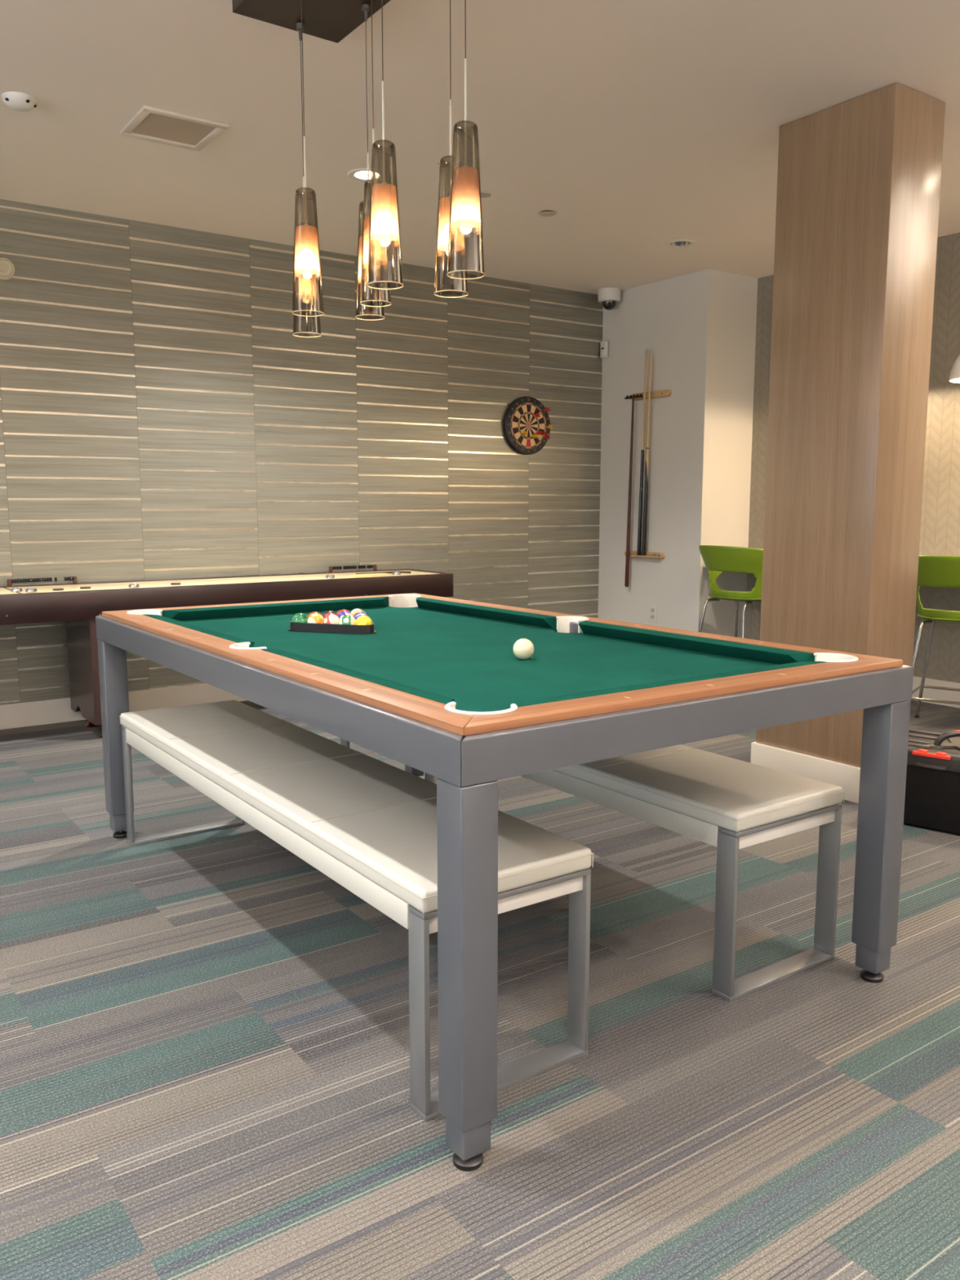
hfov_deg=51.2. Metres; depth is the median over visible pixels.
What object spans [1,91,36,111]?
smoke detector
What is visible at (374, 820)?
cushion
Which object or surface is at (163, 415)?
wall
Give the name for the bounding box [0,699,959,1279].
floor
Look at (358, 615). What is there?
ball
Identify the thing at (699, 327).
wall
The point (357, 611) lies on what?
ball
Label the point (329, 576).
puck
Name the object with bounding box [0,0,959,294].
ceiling
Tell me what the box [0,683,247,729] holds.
baseboard
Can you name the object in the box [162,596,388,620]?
cushion
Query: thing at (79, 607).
table
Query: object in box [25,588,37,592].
puck
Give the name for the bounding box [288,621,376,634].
ball rack
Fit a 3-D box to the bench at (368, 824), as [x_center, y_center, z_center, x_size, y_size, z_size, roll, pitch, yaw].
[-0.512,0.581,2.852,0.428,0.472,2.013,-5,9,-35]
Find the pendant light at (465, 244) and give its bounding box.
[231,0,484,337]
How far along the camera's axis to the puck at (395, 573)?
6.15 m
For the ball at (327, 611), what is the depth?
3.38 m
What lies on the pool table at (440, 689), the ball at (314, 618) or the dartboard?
the ball at (314, 618)
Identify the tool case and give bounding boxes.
[903,728,959,835]
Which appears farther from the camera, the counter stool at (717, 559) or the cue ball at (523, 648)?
the counter stool at (717, 559)
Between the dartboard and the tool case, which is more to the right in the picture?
the tool case
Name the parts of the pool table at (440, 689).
leg, rail, rail, leg, rail, rail, leg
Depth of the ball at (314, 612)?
3.34 m
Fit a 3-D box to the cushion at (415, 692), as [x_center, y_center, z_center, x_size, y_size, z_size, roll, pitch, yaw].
[-0.295,0.090,2.263,0.048,0.040,0.884,-5,9,-35]
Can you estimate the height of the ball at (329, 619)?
0.057 m
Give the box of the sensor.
[600,340,608,358]
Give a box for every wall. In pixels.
[0,199,603,704]
[598,268,757,638]
[745,232,959,683]
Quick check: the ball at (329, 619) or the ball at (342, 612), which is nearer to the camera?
the ball at (329, 619)
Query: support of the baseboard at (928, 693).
attached to the wall at (940, 531)
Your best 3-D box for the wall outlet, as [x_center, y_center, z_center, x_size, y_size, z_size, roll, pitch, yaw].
[1.254,-0.192,7.259,0.009,0.120,0.076,-5,9,-35]
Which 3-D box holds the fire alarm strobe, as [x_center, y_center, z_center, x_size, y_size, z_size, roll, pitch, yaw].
[-2.435,-1.902,5.120,0.108,0.108,0.030,-5,9,-35]
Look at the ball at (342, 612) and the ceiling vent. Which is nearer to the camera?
the ball at (342, 612)
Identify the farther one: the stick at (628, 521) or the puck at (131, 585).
the stick at (628, 521)
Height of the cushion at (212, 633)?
0.040 m
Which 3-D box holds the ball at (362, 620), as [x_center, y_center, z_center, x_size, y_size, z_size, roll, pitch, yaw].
[-0.377,-0.051,3.244,0.057,0.057,0.057,-3,8,-21]
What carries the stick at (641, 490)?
in the cue rack at (664, 393)
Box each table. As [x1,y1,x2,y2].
[0,564,453,737]
[95,593,913,1171]
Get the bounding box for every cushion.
[120,699,591,913]
[142,613,254,647]
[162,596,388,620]
[261,648,454,704]
[416,597,556,628]
[517,661,825,706]
[552,744,843,831]
[578,620,814,664]
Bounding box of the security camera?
[597,287,621,310]
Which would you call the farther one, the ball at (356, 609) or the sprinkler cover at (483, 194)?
the sprinkler cover at (483, 194)
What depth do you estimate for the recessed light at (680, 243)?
5.98 m
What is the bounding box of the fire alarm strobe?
[0,257,14,279]
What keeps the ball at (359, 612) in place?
on the pool table at (440, 689)
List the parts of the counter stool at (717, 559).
leg, backrest, seat, leg, leg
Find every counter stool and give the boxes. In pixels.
[697,545,763,638]
[911,555,959,718]
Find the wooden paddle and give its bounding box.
[350,573,389,577]
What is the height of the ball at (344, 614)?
0.057 m
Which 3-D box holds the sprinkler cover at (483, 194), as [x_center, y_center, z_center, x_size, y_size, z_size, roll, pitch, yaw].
[0.015,-2.228,5.010,0.084,0.006,0.084,-5,9,-35]
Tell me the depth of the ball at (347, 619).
3.24 m
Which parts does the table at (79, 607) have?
leg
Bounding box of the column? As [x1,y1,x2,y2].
[750,82,945,803]
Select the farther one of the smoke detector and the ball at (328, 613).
the smoke detector
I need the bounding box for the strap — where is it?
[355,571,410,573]
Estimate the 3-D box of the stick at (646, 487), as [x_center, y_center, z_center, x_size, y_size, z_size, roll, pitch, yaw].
[1.190,-1.325,7.135,0.029,1.444,0.047,-5,9,-35]
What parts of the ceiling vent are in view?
panel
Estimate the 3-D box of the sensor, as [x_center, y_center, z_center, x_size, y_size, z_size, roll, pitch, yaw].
[0.923,-2.158,7.436,0.040,0.124,0.070,-5,9,-35]
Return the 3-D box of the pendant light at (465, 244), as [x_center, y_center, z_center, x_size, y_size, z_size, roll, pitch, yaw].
[-0.249,-1.421,2.721,1.243,0.991,1.008,3,8,20]
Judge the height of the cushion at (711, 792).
0.046 m
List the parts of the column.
skirting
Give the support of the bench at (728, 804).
on the floor
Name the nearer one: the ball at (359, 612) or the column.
the ball at (359, 612)
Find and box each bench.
[119,699,594,1121]
[340,737,844,1002]
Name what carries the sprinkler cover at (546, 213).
attached to the ceiling
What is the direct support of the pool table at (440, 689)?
on the floor
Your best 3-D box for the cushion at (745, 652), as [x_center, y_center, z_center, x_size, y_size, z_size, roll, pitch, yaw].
[0.579,0.007,2.873,0.048,0.040,0.884,-5,9,-35]
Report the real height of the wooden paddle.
0.012 m
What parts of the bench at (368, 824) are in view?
leg frame, panel, leg frame, panel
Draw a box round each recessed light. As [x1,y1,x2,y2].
[347,168,371,181]
[664,239,696,248]
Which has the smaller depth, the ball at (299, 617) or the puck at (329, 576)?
the ball at (299, 617)
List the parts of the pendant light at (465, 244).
cord, cord, cord, rod, pendant light, lamp shade, pendant light, lamp shade, pendant canopy, cord, cord, rod, pendant light, lamp shade, cord, cord, rod, pendant light, lamp shade, cord, rod, pendant light, lamp shade, cord, pendant light, rod, lamp shade, cord, rod, lamp shade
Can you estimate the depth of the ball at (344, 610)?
3.42 m
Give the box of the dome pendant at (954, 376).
[948,355,959,382]
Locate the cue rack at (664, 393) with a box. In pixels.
[624,389,671,559]
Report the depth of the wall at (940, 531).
5.95 m
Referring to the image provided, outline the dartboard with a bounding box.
[502,396,550,454]
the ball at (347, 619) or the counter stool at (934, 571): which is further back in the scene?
the counter stool at (934, 571)
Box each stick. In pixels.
[624,393,642,586]
[636,349,647,555]
[641,349,652,555]
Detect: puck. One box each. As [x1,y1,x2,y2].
[10,587,22,592]
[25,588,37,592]
[128,583,139,587]
[325,574,334,578]
[392,571,400,575]
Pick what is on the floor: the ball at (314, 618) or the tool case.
the tool case
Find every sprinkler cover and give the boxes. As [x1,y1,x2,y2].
[480,191,491,197]
[539,210,555,216]
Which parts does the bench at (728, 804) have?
leg frame, panel, leg frame, panel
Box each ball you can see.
[291,613,307,622]
[306,613,324,623]
[307,611,323,617]
[322,610,337,616]
[323,612,337,617]
[323,613,339,624]
[336,608,350,615]
[337,611,352,617]
[338,613,352,618]
[338,614,355,624]
[350,608,364,613]
[351,609,365,616]
[353,611,366,617]
[355,613,368,619]
[355,615,372,625]
[512,638,533,659]
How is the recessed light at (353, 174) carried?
in the ceiling
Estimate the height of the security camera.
0.142 m
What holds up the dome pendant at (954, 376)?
hanging from the ceiling
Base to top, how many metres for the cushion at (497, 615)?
0.040 m
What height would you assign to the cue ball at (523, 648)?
0.057 m
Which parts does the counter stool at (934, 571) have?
leg, leg, backrest, seat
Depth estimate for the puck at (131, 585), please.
5.21 m
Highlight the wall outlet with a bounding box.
[648,604,657,622]
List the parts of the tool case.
lid, handle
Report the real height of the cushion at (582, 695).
0.040 m
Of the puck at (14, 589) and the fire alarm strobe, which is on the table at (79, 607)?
the puck at (14, 589)
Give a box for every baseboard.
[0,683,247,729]
[911,675,959,708]
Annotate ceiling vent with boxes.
[119,105,229,151]

